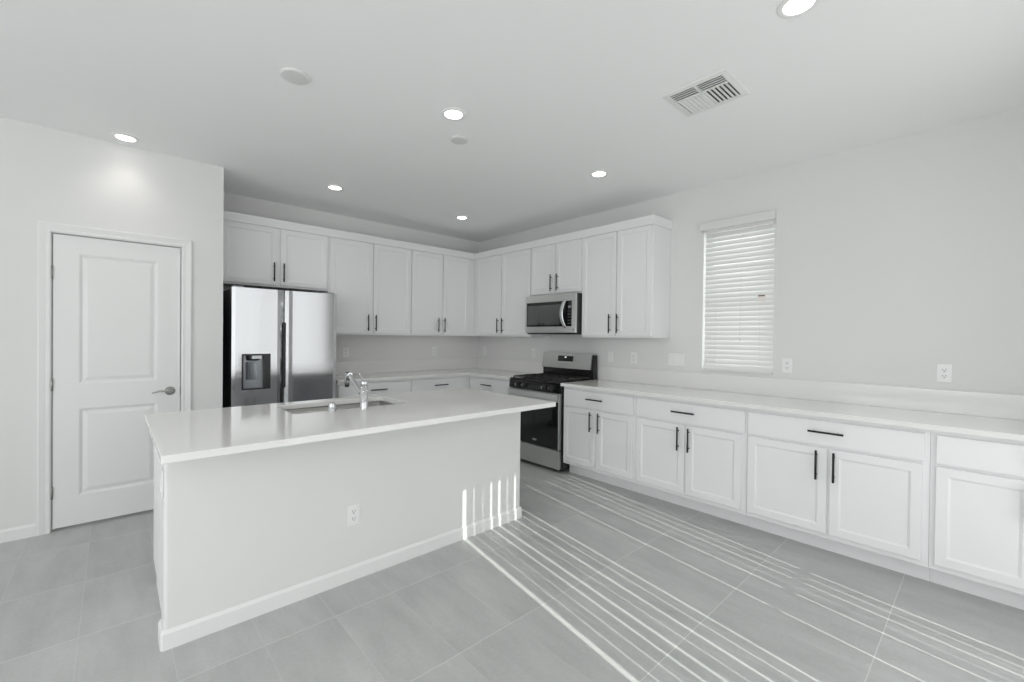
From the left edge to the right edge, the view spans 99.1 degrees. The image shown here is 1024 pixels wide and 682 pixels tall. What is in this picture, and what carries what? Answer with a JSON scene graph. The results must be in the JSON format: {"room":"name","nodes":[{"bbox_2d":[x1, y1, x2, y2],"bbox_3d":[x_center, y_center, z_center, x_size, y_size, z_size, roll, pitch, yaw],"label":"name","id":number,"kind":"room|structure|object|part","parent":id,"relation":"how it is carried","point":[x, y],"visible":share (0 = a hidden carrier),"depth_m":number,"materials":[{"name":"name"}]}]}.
{"room":"kitchen","nodes":[
{"label":"kitchen","id":0,"kind":"room"},
{"bbox_2d":[0,117,207,531],"bbox_3d":[-4.008,-0.070,2.232,4.034,2.740,0.110,0,1,-42],"label":"wall","id":1,"kind":"structure","parent":0,"point":[47,174],"depth_m":2.95,"materials":[{"name":"white paint"}]},
{"bbox_2d":[0,523,36,542],"bbox_3d":[-4.327,1.258,1.882,3.097,0.083,0.014,0,1,-42],"label":"baseboard","id":2,"kind":"structure","parent":1,"relation":"attached to","point":[30,530],"depth_m":2.87,"materials":[{"name":"white paint"}]},
{"bbox_2d":[37,221,191,535],"bbox_3d":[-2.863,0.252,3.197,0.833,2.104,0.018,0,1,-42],"label":"trim","id":3,"kind":"structure","parent":1,"relation":"attached to","point":[44,229],"depth_m":2.95,"materials":[{"name":"white paint"}]},
{"bbox_2d":[50,234,180,528],"bbox_3d":[-2.862,0.279,3.192,0.707,2.014,0.100,0,1,-42],"label":"door","id":4,"kind":"structure","parent":1,"relation":"in","point":[116,304],"depth_m":3.17,"materials":[{"name":"white paint"}]},
{"bbox_3d":[-2.669,0.388,3.348,0.146,0.067,0.064,0,1,-42],"label":"lever handle","id":5,"kind":"part","parent":4,"relation":"part of","materials":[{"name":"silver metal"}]},
{"bbox_2d":[206,164,223,408],"bbox_3d":[-2.741,-0.070,3.917,0.110,2.740,0.891,0,1,-42],"label":"wall","id":6,"kind":"structure","parent":0,"point":[215,205],"depth_m":3.58,"materials":[{"name":"white paint"}]},
{"bbox_2d":[223,192,478,387],"bbox_3d":[-1.693,-0.071,5.376,3.406,2.740,0.150,0,1,-42],"label":"wall","id":7,"kind":"structure","parent":0,"point":[361,347],"depth_m":5.34,"materials":[{"name":"white paint"}]},
{"bbox_2d":[223,220,327,292],"bbox_3d":[-2.397,-0.817,4.371,1.002,0.574,0.360,0,1,-42],"label":"upper cabinet","id":8,"kind":"object","parent":7,"relation":"attached to","point":[254,256],"visible":0.88,"depth_m":4.25,"materials":[{"name":"white wood"}]},
{"bbox_3d":[-2.470,-0.823,4.123,0.463,0.554,0.020,0,1,-42],"label":"door","id":9,"kind":"part","parent":8,"relation":"part of","materials":[{"name":"white paint"}]},
{"bbox_3d":[-2.244,-0.670,4.295,0.012,0.182,0.036,0,1,-42],"label":"handle","id":10,"kind":"part","parent":8,"relation":"part of","materials":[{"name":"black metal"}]},
{"bbox_3d":[-2.114,-0.822,4.449,0.447,0.554,0.020,0,1,-42],"label":"door","id":11,"kind":"part","parent":8,"relation":"part of","materials":[{"name":"white paint"}]},
{"bbox_2d":[343,348,348,357],"bbox_3d":[-1.924,0.134,5.061,0.070,0.114,0.008,0,1,-42],"label":"wall outlet","id":12,"kind":"object","parent":7,"relation":"attached to","point":[345,350],"visible":1,"depth_m":5.06,"materials":[{"name":"white plastic"}]},
{"bbox_2d":[321,237,410,334],"bbox_3d":[-1.668,-0.586,5.041,0.976,1.031,0.360,0,1,-42],"label":"upper cabinet","id":13,"kind":"object","parent":7,"relation":"attached to","point":[371,283],"visible":0.93,"depth_m":4.91,"materials":[{"name":"white wood"}]},
{"bbox_3d":[-1.754,-0.593,4.782,0.471,1.011,0.020,0,1,-42],"label":"door","id":14,"kind":"part","parent":13,"relation":"part of","materials":[{"name":"white paint"}]},
{"bbox_3d":[-1.397,-0.591,5.108,0.468,1.011,0.020,0,1,-42],"label":"door","id":15,"kind":"part","parent":13,"relation":"part of","materials":[{"name":"white paint"}]},
{"bbox_2d":[336,358,542,374],"bbox_3d":[-0.870,0.323,5.095,2.267,0.146,1.384,0,1,-42],"label":"backsplash","id":16,"kind":"structure","parent":7,"relation":"attached to","point":[354,367],"depth_m":5.64,"materials":[{"name":"white stone"}]},
{"bbox_2d":[410,250,474,335],"bbox_3d":[-0.950,-0.584,5.697,0.967,1.031,0.360,0,1,-42],"label":"upper cabinet","id":17,"kind":"object","parent":7,"relation":"attached to","point":[442,286],"visible":0.98,"depth_m":5.56,"materials":[{"name":"white wood"}]},
{"bbox_3d":[-1.051,-0.590,5.424,0.432,1.011,0.020,0,1,-42],"label":"door","id":18,"kind":"part","parent":17,"relation":"part of","materials":[{"name":"white paint"}]},
{"bbox_3d":[-0.732,-0.589,5.715,0.401,1.011,0.020,0,1,-42],"label":"door","id":19,"kind":"part","parent":17,"relation":"part of","materials":[{"name":"white paint"}]},
{"bbox_2d":[0,0,1023,241],"bbox_3d":[-1.324,-1.466,1.793,7.700,0.120,5.900,0,1,-42],"label":"ceiling","id":20,"kind":"structure","parent":0,"point":[552,94],"depth_m":2.40,"materials":[{"name":"white paint"}]},
{"bbox_2d":[111,133,139,142],"bbox_3d":[-2.724,-1.429,3.078,0.156,0.006,0.156,0,1,-42],"label":"recessed light","id":21,"kind":"object","parent":20,"relation":"in","point":[120,136],"visible":1,"depth_m":3.07,"materials":[{"name":"white plastic"}]},
{"bbox_2d":[280,67,309,84],"bbox_3d":[-1.151,-1.402,2.317,0.144,0.013,0.144,0,1,-42],"label":"cover","id":22,"kind":"object","parent":20,"relation":"attached to","point":[292,75],"visible":1,"depth_m":2.30,"materials":[{"name":"white plastic"}]},
{"bbox_2d":[326,185,343,190],"bbox_3d":[-1.648,-1.426,4.067,0.156,0.006,0.156,0,1,-42],"label":"recessed light","id":23,"kind":"object","parent":20,"relation":"in","point":[331,187],"visible":1,"depth_m":4.06,"materials":[{"name":"white"}]},
{"bbox_2d":[441,107,465,120],"bbox_3d":[-0.361,-1.399,2.699,0.156,0.006,0.156,0,1,-42],"label":"recessed light","id":24,"kind":"object","parent":20,"relation":"in","point":[454,114],"visible":1,"depth_m":2.69,"materials":[{"name":"white"}]},
{"bbox_2d":[450,135,467,143],"bbox_3d":[-0.368,-1.399,3.042,0.124,0.013,0.124,0,1,-42],"label":"cover","id":25,"kind":"object","parent":20,"relation":"attached to","point":[457,139],"visible":1,"depth_m":3.02,"materials":[{"name":"white plastic"}]},
{"bbox_2d":[455,216,468,219],"bbox_3d":[-0.577,-1.422,5.043,0.156,0.006,0.156,0,1,-42],"label":"recessed light","id":26,"kind":"object","parent":20,"relation":"in","point":[456,217],"visible":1,"depth_m":5.03,"materials":[{"name":"white"}]},
{"bbox_2d":[590,170,607,177],"bbox_3d":[0.728,-1.395,3.654,0.156,0.006,0.156,0,1,-42],"label":"recessed light","id":27,"kind":"object","parent":20,"relation":"in","point":[599,173],"visible":1,"depth_m":3.64,"materials":[{"name":"white"}]},
{"bbox_2d":[661,67,749,116],"bbox_3d":[1.083,-1.378,2.449,0.336,0.012,0.356,0,1,-42],"label":"ceiling vent","id":28,"kind":"object","parent":20,"relation":"in","point":[720,87],"visible":1,"depth_m":2.43,"materials":[{"name":"grey metal"}]},
{"bbox_2d":[777,0,820,18],"bbox_3d":[1.172,-1.374,1.785,0.156,0.006,0.156,0,1,-42],"label":"recessed light","id":29,"kind":"object","parent":20,"relation":"in","point":[787,9],"visible":1,"depth_m":1.80,"materials":[{"name":"white"}]},
{"bbox_2d":[0,458,1023,681],"bbox_3d":[-1.356,1.384,1.818,7.700,0.100,5.900,0,1,-42],"label":"floor","id":30,"kind":"structure","parent":0,"point":[595,580],"depth_m":2.15,"materials":[{"name":"tile"}]},
{"bbox_2d":[222,285,335,407],"bbox_3d":[-2.268,0.413,4.219,0.872,1.778,0.738,0,1,-42],"label":"refrigerator","id":31,"kind":"object","parent":30,"relation":"on","point":[279,346],"visible":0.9,"depth_m":3.92,"materials":[{"name":"grey metal"}]},
{"bbox_3d":[-2.254,0.147,3.802,0.110,0.044,0.110,0,1,-42],"label":"dispenser spout","id":32,"kind":"part","parent":31,"relation":"part of","materials":[{"name":"black plastic"}]},
{"bbox_3d":[-2.237,0.266,3.812,0.220,0.309,0.054,0,1,-42],"label":"dispenser frame","id":33,"kind":"part","parent":31,"relation":"part of","materials":[{"name":"black plastic"}]},
{"bbox_3d":[-2.233,0.397,3.836,0.406,1.709,0.065,0,1,-42],"label":"freezer door","id":34,"kind":"part","parent":31,"relation":"part of","materials":[{"name":"silver metal"}]},
{"bbox_3d":[-1.909,0.398,4.132,0.458,1.709,0.065,0,1,-42],"label":"fridge door","id":35,"kind":"part","parent":31,"relation":"part of","materials":[{"name":"silver metal"}]},
{"bbox_2d":[153,412,521,651],"bbox_3d":[-0.968,0.888,2.870,2.144,0.882,0.775,0,1,-42],"label":"kitchen island","id":36,"kind":"object","parent":30,"relation":"on","point":[239,537],"visible":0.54,"depth_m":2.29,"materials":[{"name":"white paint"}]},
{"bbox_2d":[159,468,163,497],"bbox_3d":[-1.535,0.621,1.911,0.011,0.114,0.070,0,1,-42],"label":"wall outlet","id":37,"kind":"object","parent":36,"relation":"attached to","point":[162,472],"visible":1,"depth_m":1.90,"materials":[{"name":"white plastic"}]},
{"bbox_3d":[-1.533,0.621,1.913,0.006,0.114,0.070,0,1,-42],"label":"plate","id":38,"kind":"part","parent":37,"relation":"part of","materials":[{"name":"white plastic"}]},
{"bbox_3d":[-0.752,1.292,2.632,2.144,0.083,0.120,0,1,-42],"label":"baseboard","id":39,"kind":"part","parent":36,"relation":"part of","materials":[{"name":"white paint"}]},
{"bbox_2d":[145,387,555,463],"bbox_3d":[-0.864,0.433,2.740,2.159,0.031,1.115,0,1,-42],"label":"island countertop","id":40,"kind":"structure","parent":36,"relation":"on","point":[180,436],"depth_m":2.33,"materials":[{"name":"white stone"}]},
{"bbox_2d":[328,402,335,412],"bbox_3d":[-1.056,0.386,2.562,0.047,0.060,0.047,0,1,-42],"label":"air gap cap","id":41,"kind":"object","parent":40,"relation":"on","point":[332,405],"visible":1,"depth_m":2.55,"materials":[{"name":"silver metal"}]},
{"bbox_2d":[285,401,392,413],"bbox_3d":[-1.102,0.554,2.858,0.749,0.214,0.429,0,1,-42],"label":"sink","id":42,"kind":"object","parent":40,"relation":"in","point":[373,403],"visible":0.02,"depth_m":3.02,"materials":[{"name":"silver metal"}]},
{"bbox_2d":[344,372,368,409],"bbox_3d":[-0.992,0.300,2.749,0.071,0.230,0.308,0,1,-42],"label":"faucet","id":43,"kind":"object","parent":40,"relation":"on","point":[362,389],"visible":1,"depth_m":2.65,"materials":[{"name":"silver metal"}]},
{"bbox_3d":[-0.982,0.278,2.751,0.031,0.134,0.231,0,1,-42],"label":"spout","id":44,"kind":"part","parent":43,"relation":"part of","materials":[{"name":"silver metal"}]},
{"bbox_2d":[347,503,359,526],"bbox_3d":[-0.883,0.970,2.435,0.070,0.114,0.008,0,1,-42],"label":"wall outlet","id":45,"kind":"object","parent":36,"relation":"attached to","point":[353,511],"visible":1,"depth_m":2.43,"materials":[{"name":"white plastic"}]},
{"bbox_2d":[351,515,356,521],"bbox_3d":[-0.882,0.989,2.433,0.034,0.029,0.002,0,1,-42],"label":"receptacle","id":46,"kind":"object","parent":45,"relation":"attached to","point":[353,517],"depth_m":2.43,"materials":[{"name":"grey plastic"}]},
{"bbox_2d":[351,509,356,514],"bbox_3d":[-0.881,0.950,2.433,0.034,0.029,0.002,0,1,-42],"label":"receptacle","id":47,"kind":"object","parent":45,"relation":"attached to","point":[353,511],"depth_m":2.43,"materials":[{"name":"grey plastic"}]},
{"bbox_2d":[336,379,410,397],"bbox_3d":[-1.647,0.862,4.896,0.841,0.882,0.642,0,1,-42],"label":"base cabinet","id":48,"kind":"object","parent":30,"relation":"on","point":[400,385],"visible":0.21,"depth_m":4.70,"materials":[{"name":"white wood"}]},
{"bbox_2d":[336,358,542,382],"bbox_3d":[-0.871,0.339,5.095,2.267,0.176,1.384,0,1,-42],"label":"countertop","id":49,"kind":"structure","parent":48,"relation":"on","point":[482,367],"depth_m":5.48,"materials":[{"name":"white stone"}]},
{"bbox_2d":[411,375,468,391],"bbox_3d":[-1.030,0.864,5.460,0.830,0.882,0.642,0,1,-42],"label":"base cabinet","id":50,"kind":"object","parent":30,"relation":"on","point":[432,383],"visible":0.22,"depth_m":5.22,"materials":[{"name":"white wood"}]},
{"bbox_2d":[469,375,509,394],"bbox_3d":[-0.079,0.875,5.429,0.642,0.882,0.796,0,1,-42],"label":"base cabinet","id":51,"kind":"object","parent":30,"relation":"on","point":[488,384],"visible":0.23,"depth_m":5.21,"materials":[{"name":"white wood"}]},
{"bbox_2d":[508,352,596,471],"bbox_3d":[0.433,0.732,4.831,0.648,1.190,0.760,0,1,-42],"label":"gas range","id":52,"kind":"object","parent":30,"relation":"on","point":[541,430],"visible":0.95,"depth_m":4.63,"materials":[{"name":"grey metal"}]},
{"bbox_3d":[0.208,0.562,4.623,0.032,0.054,0.734,0,1,-42],"label":"oven handle","id":53,"kind":"part","parent":52,"relation":"part of","materials":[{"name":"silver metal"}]},
{"bbox_3d":[0.230,0.811,4.651,0.040,0.568,0.746,0,1,-42],"label":"oven door","id":54,"kind":"part","parent":52,"relation":"part of","materials":[{"name":"black glass"}]},
{"bbox_3d":[0.238,0.477,4.648,0.036,0.089,0.756,0,1,-42],"label":"control panel","id":55,"kind":"part","parent":52,"relation":"part of","materials":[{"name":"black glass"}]},
{"bbox_3d":[0.227,1.196,4.656,0.036,0.186,0.746,0,1,-42],"label":"storage drawer","id":56,"kind":"part","parent":52,"relation":"part of","materials":[{"name":"silver metal"}]},
{"bbox_2d":[510,377,593,384],"bbox_3d":[0.436,0.422,4.828,0.548,0.020,0.760,0,1,-42],"label":"cooktop","id":57,"kind":"object","parent":52,"relation":"in","point":[526,380],"depth_m":4.64,"materials":[{"name":"black metal"}]},
{"bbox_2d":[563,387,640,492],"bbox_3d":[0.990,0.898,4.259,0.642,0.882,0.819,0,1,-42],"label":"base cabinet","id":58,"kind":"object","parent":30,"relation":"on","point":[599,437],"visible":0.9,"depth_m":4.03,"materials":[{"name":"white wood"}]},
{"bbox_3d":[0.647,0.920,4.227,0.020,0.537,0.374,0,1,-42],"label":"door","id":59,"kind":"part","parent":58,"relation":"part of","materials":[{"name":"white paint"}]},
{"bbox_3d":[0.730,0.760,4.094,0.036,0.184,0.012,0,1,-42],"label":"handle","id":60,"kind":"part","parent":58,"relation":"part of","materials":[{"name":"black metal"}]},
{"bbox_3d":[0.789,0.559,4.072,0.020,0.154,0.785,0,1,-42],"label":"drawer","id":61,"kind":"part","parent":58,"relation":"part of","materials":[{"name":"white paint"}]},
{"bbox_3d":[0.922,0.925,3.925,0.020,0.537,0.370,0,1,-42],"label":"door","id":62,"kind":"part","parent":58,"relation":"part of","materials":[{"name":"white paint"}]},
{"bbox_2d":[635,395,750,526],"bbox_3d":[1.569,0.910,3.625,0.642,0.882,0.897,0,1,-42],"label":"base cabinet","id":63,"kind":"object","parent":30,"relation":"on","point":[692,455],"visible":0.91,"depth_m":3.39,"materials":[{"name":"white wood"}]},
{"bbox_3d":[1.216,0.931,3.603,0.020,0.537,0.424,0,1,-42],"label":"door","id":64,"kind":"part","parent":63,"relation":"part of","materials":[{"name":"white paint"}]},
{"bbox_3d":[1.311,0.772,3.458,0.036,0.184,0.012,0,1,-42],"label":"handle","id":65,"kind":"part","parent":63,"relation":"part of","materials":[{"name":"black metal"}]},
{"bbox_3d":[1.340,0.563,3.427,0.036,0.012,0.185,0,1,-42],"label":"handle","id":66,"kind":"part","parent":63,"relation":"part of","materials":[{"name":"black metal"}]},
{"bbox_3d":[1.369,0.774,3.394,0.036,0.184,0.012,0,1,-42],"label":"handle","id":67,"kind":"part","parent":63,"relation":"part of","materials":[{"name":"black metal"}]},
{"bbox_3d":[1.370,0.571,3.436,0.020,0.154,0.868,0,1,-42],"label":"drawer","id":68,"kind":"part","parent":63,"relation":"part of","materials":[{"name":"white paint"}]},
{"bbox_3d":[1.509,0.938,3.283,0.020,0.537,0.405,0,1,-42],"label":"door","id":69,"kind":"part","parent":63,"relation":"part of","materials":[{"name":"white paint"}]},
{"bbox_2d":[746,408,930,580],"bbox_3d":[2.189,0.923,2.945,0.642,0.882,0.942,0,1,-42],"label":"base cabinet","id":70,"kind":"object","parent":30,"relation":"on","point":[853,489],"visible":0.95,"depth_m":2.69,"materials":[{"name":"white wood"}]},
{"bbox_3d":[1.831,0.944,2.930,0.020,0.537,0.463,0,1,-42],"label":"door","id":71,"kind":"part","parent":70,"relation":"part of","materials":[{"name":"white paint"}]},
{"bbox_3d":[1.933,0.785,2.777,0.036,0.184,0.012,0,1,-42],"label":"handle","id":72,"kind":"part","parent":70,"relation":"part of","materials":[{"name":"black metal"}]},
{"bbox_3d":[1.967,0.576,2.740,0.036,0.012,0.185,0,1,-42],"label":"handle","id":73,"kind":"part","parent":70,"relation":"part of","materials":[{"name":"black metal"}]},
{"bbox_3d":[1.995,0.787,2.709,0.036,0.184,0.012,0,1,-42],"label":"handle","id":74,"kind":"part","parent":70,"relation":"part of","materials":[{"name":"black metal"}]},
{"bbox_3d":[1.985,0.584,2.762,0.020,0.154,0.909,0,1,-42],"label":"drawer","id":75,"kind":"part","parent":70,"relation":"part of","materials":[{"name":"white paint"}]},
{"bbox_3d":[2.141,0.951,2.590,0.020,0.537,0.423,0,1,-42],"label":"door","id":76,"kind":"part","parent":70,"relation":"part of","materials":[{"name":"white paint"}]},
{"bbox_2d":[928,430,1023,609],"bbox_3d":[2.768,0.935,2.311,0.642,0.882,0.773,0,1,-42],"label":"base cabinet","id":77,"kind":"object","parent":30,"relation":"on","point":[976,514],"visible":0.88,"depth_m":2.28,"materials":[{"name":"white wood"}]},
{"bbox_2d":[561,366,1023,440],"bbox_3d":[1.878,0.385,3.293,0.637,0.176,3.439,0,1,-42],"label":"countertop","id":78,"kind":"structure","parent":77,"relation":"on","point":[994,415],"depth_m":3.04,"materials":[{"name":"white stone"}]},
{"bbox_3d":[2.441,0.957,2.262,0.020,0.537,0.358,0,1,-42],"label":"door","id":79,"kind":"part","parent":77,"relation":"part of","materials":[{"name":"white paint"}]},
{"bbox_3d":[2.572,0.596,2.119,0.020,0.154,0.737,0,1,-42],"label":"drawer","id":80,"kind":"part","parent":77,"relation":"part of","materials":[{"name":"white paint"}]},
{"bbox_2d":[478,108,1023,394],"bbox_3d":[1.448,-0.027,4.351,0.150,2.740,5.600,0,1,-42],"label":"wall","id":81,"kind":"structure","parent":0,"point":[896,260],"depth_m":3.04,"materials":[{"name":"white paint"}]},
{"bbox_2d":[474,249,548,336],"bbox_3d":[-0.047,-0.573,5.609,0.360,1.031,1.098,0,1,-42],"label":"upper cabinet","id":82,"kind":"object","parent":81,"relation":"attached to","point":[502,282],"visible":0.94,"depth_m":5.47,"materials":[{"name":"white wood"}]},
{"bbox_3d":[-0.299,-0.584,5.688,0.020,1.011,0.485,0,1,-42],"label":"door","id":83,"kind":"part","parent":82,"relation":"part of","materials":[{"name":"white paint"}]},
{"bbox_3d":[0.049,-0.577,5.306,0.020,1.011,0.500,0,1,-42],"label":"door","id":84,"kind":"part","parent":82,"relation":"part of","materials":[{"name":"white paint"}]},
{"bbox_2d":[531,239,582,295],"bbox_3d":[0.578,-0.791,4.925,0.360,0.567,0.747,0,1,-42],"label":"upper cabinet","id":85,"kind":"object","parent":81,"relation":"attached to","point":[556,268],"visible":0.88,"depth_m":4.79,"materials":[{"name":"white wood"}]},
{"bbox_3d":[0.355,-0.802,4.972,0.020,0.547,0.360,0,1,-42],"label":"door","id":86,"kind":"part","parent":85,"relation":"part of","materials":[{"name":"white paint"}]},
{"bbox_3d":[0.430,-0.647,4.848,0.036,0.182,0.012,0,1,-42],"label":"handle","id":87,"kind":"part","parent":85,"relation":"part of","materials":[{"name":"black metal"}]},
{"bbox_2d":[525,293,581,334],"bbox_3d":[0.534,-0.289,4.894,0.449,0.430,0.743,0,1,-42],"label":"microwave","id":88,"kind":"object","parent":85,"relation":"attached to","point":[556,314],"visible":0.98,"depth_m":4.72,"materials":[{"name":"silver metal"}]},
{"bbox_3d":[0.371,-0.293,4.831,0.024,0.269,0.571,0,1,-42],"label":"door glass","id":89,"kind":"part","parent":88,"relation":"part of","materials":[{"name":"black glass"}]},
{"bbox_3d":[0.538,-0.289,4.589,0.077,0.296,0.036,1,1,3],"label":"handle","id":90,"kind":"part","parent":88,"relation":"part of","materials":[{"name":"silver metal"}]},
{"bbox_3d":[0.597,-0.289,4.583,0.024,0.269,0.094,0,1,-42],"label":"control panel","id":91,"kind":"part","parent":88,"relation":"part of","materials":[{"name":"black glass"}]},
{"bbox_3d":[0.609,-0.797,4.694,0.020,0.547,0.344,0,1,-42],"label":"door","id":92,"kind":"part","parent":85,"relation":"part of","materials":[{"name":"white paint"}]},
{"bbox_2d":[608,352,613,361],"bbox_3d":[1.053,0.171,4.662,0.011,0.114,0.070,0,1,-42],"label":"light switch","id":93,"kind":"object","parent":81,"relation":"attached to","point":[610,354],"visible":1,"depth_m":4.66,"materials":[{"name":"white plastic"}]},
{"bbox_2d":[582,224,670,337],"bbox_3d":[1.103,-0.548,4.350,0.360,1.031,0.814,0,1,-42],"label":"upper cabinet","id":94,"kind":"object","parent":81,"relation":"attached to","point":[626,273],"visible":1,"depth_m":4.16,"materials":[{"name":"white wood"}]},
{"bbox_2d":[223,211,671,259],"bbox_3d":[-0.577,-1.122,4.046,3.252,0.081,2.677,0,1,-42],"label":"crown molding","id":95,"kind":"structure","parent":94,"relation":"on","point":[229,216],"depth_m":4.60,"materials":[{"name":"white paint"}]},
{"bbox_3d":[0.876,-0.559,4.400,0.020,1.011,0.411,0,1,-42],"label":"door","id":96,"kind":"part","parent":94,"relation":"part of","materials":[{"name":"white paint"}]},
{"bbox_3d":[1.149,-0.554,4.102,0.020,1.011,0.364,0,1,-42],"label":"door","id":97,"kind":"part","parent":94,"relation":"part of","materials":[{"name":"white paint"}]},
{"bbox_2d":[631,352,636,363],"bbox_3d":[1.242,0.175,4.457,0.008,0.114,0.070,0,1,-42],"label":"wall outlet","id":98,"kind":"object","parent":81,"relation":"attached to","point":[633,355],"visible":1,"depth_m":4.46,"materials":[{"name":"white plastic"}]},
{"bbox_2d":[668,353,684,365],"bbox_3d":[1.552,0.176,4.117,0.011,0.114,0.166,0,1,-42],"label":"light switch","id":99,"kind":"object","parent":81,"relation":"attached to","point":[673,359],"visible":1,"depth_m":4.12,"materials":[{"name":"white plastic"}]},
{"bbox_2d":[700,210,776,373],"bbox_3d":[1.913,-0.392,3.731,0.080,1.312,0.606,0,1,-42],"label":"window blind","id":100,"kind":"object","parent":81,"relation":"attached to","point":[739,322],"visible":1,"depth_m":3.70,"materials":[{"name":"white plastic"}]},
{"bbox_3d":[1.920,0.252,3.730,0.048,0.024,0.564,0,1,-42],"label":"rail","id":101,"kind":"part","parent":100,"relation":"part of","materials":[{"name":"white plastic"}]},
{"bbox_2d":[782,358,792,372],"bbox_3d":[2.170,0.194,3.442,0.008,0.114,0.070,0,1,-42],"label":"wall outlet","id":102,"kind":"object","parent":81,"relation":"attached to","point":[786,362],"visible":1,"depth_m":3.44,"materials":[{"name":"white plastic"}]},
{"bbox_2d":[598,366,1023,419],"bbox_3d":[2.106,0.371,3.501,0.020,0.146,3.439,0,1,-42],"label":"backsplash","id":103,"kind":"structure","parent":81,"relation":"attached to","point":[995,405],"depth_m":3.17,"materials":[{"name":"white stone"}]},
{"bbox_2d":[937,364,951,382],"bbox_3d":[2.764,0.206,2.792,0.008,0.114,0.070,0,1,-42],"label":"wall outlet","id":104,"kind":"object","parent":81,"relation":"attached to","point":[944,371],"visible":1,"depth_m":2.79,"materials":[{"name":"white plastic"}]},
{"bbox_2d":[940,374,947,378],"bbox_3d":[2.761,0.226,2.790,0.002,0.029,0.034,0,1,-42],"label":"receptacle","id":105,"kind":"object","parent":104,"relation":"attached to","point":[942,376],"depth_m":2.79,"materials":[{"name":"grey plastic"}]},
{"bbox_2d":[941,368,947,372],"bbox_3d":[2.762,0.187,2.790,0.002,0.029,0.034,0,1,-42],"label":"receptacle","id":106,"kind":"object","parent":104,"relation":"attached to","point":[943,370],"depth_m":2.79,"materials":[{"name":"grey plastic"}]}
]}

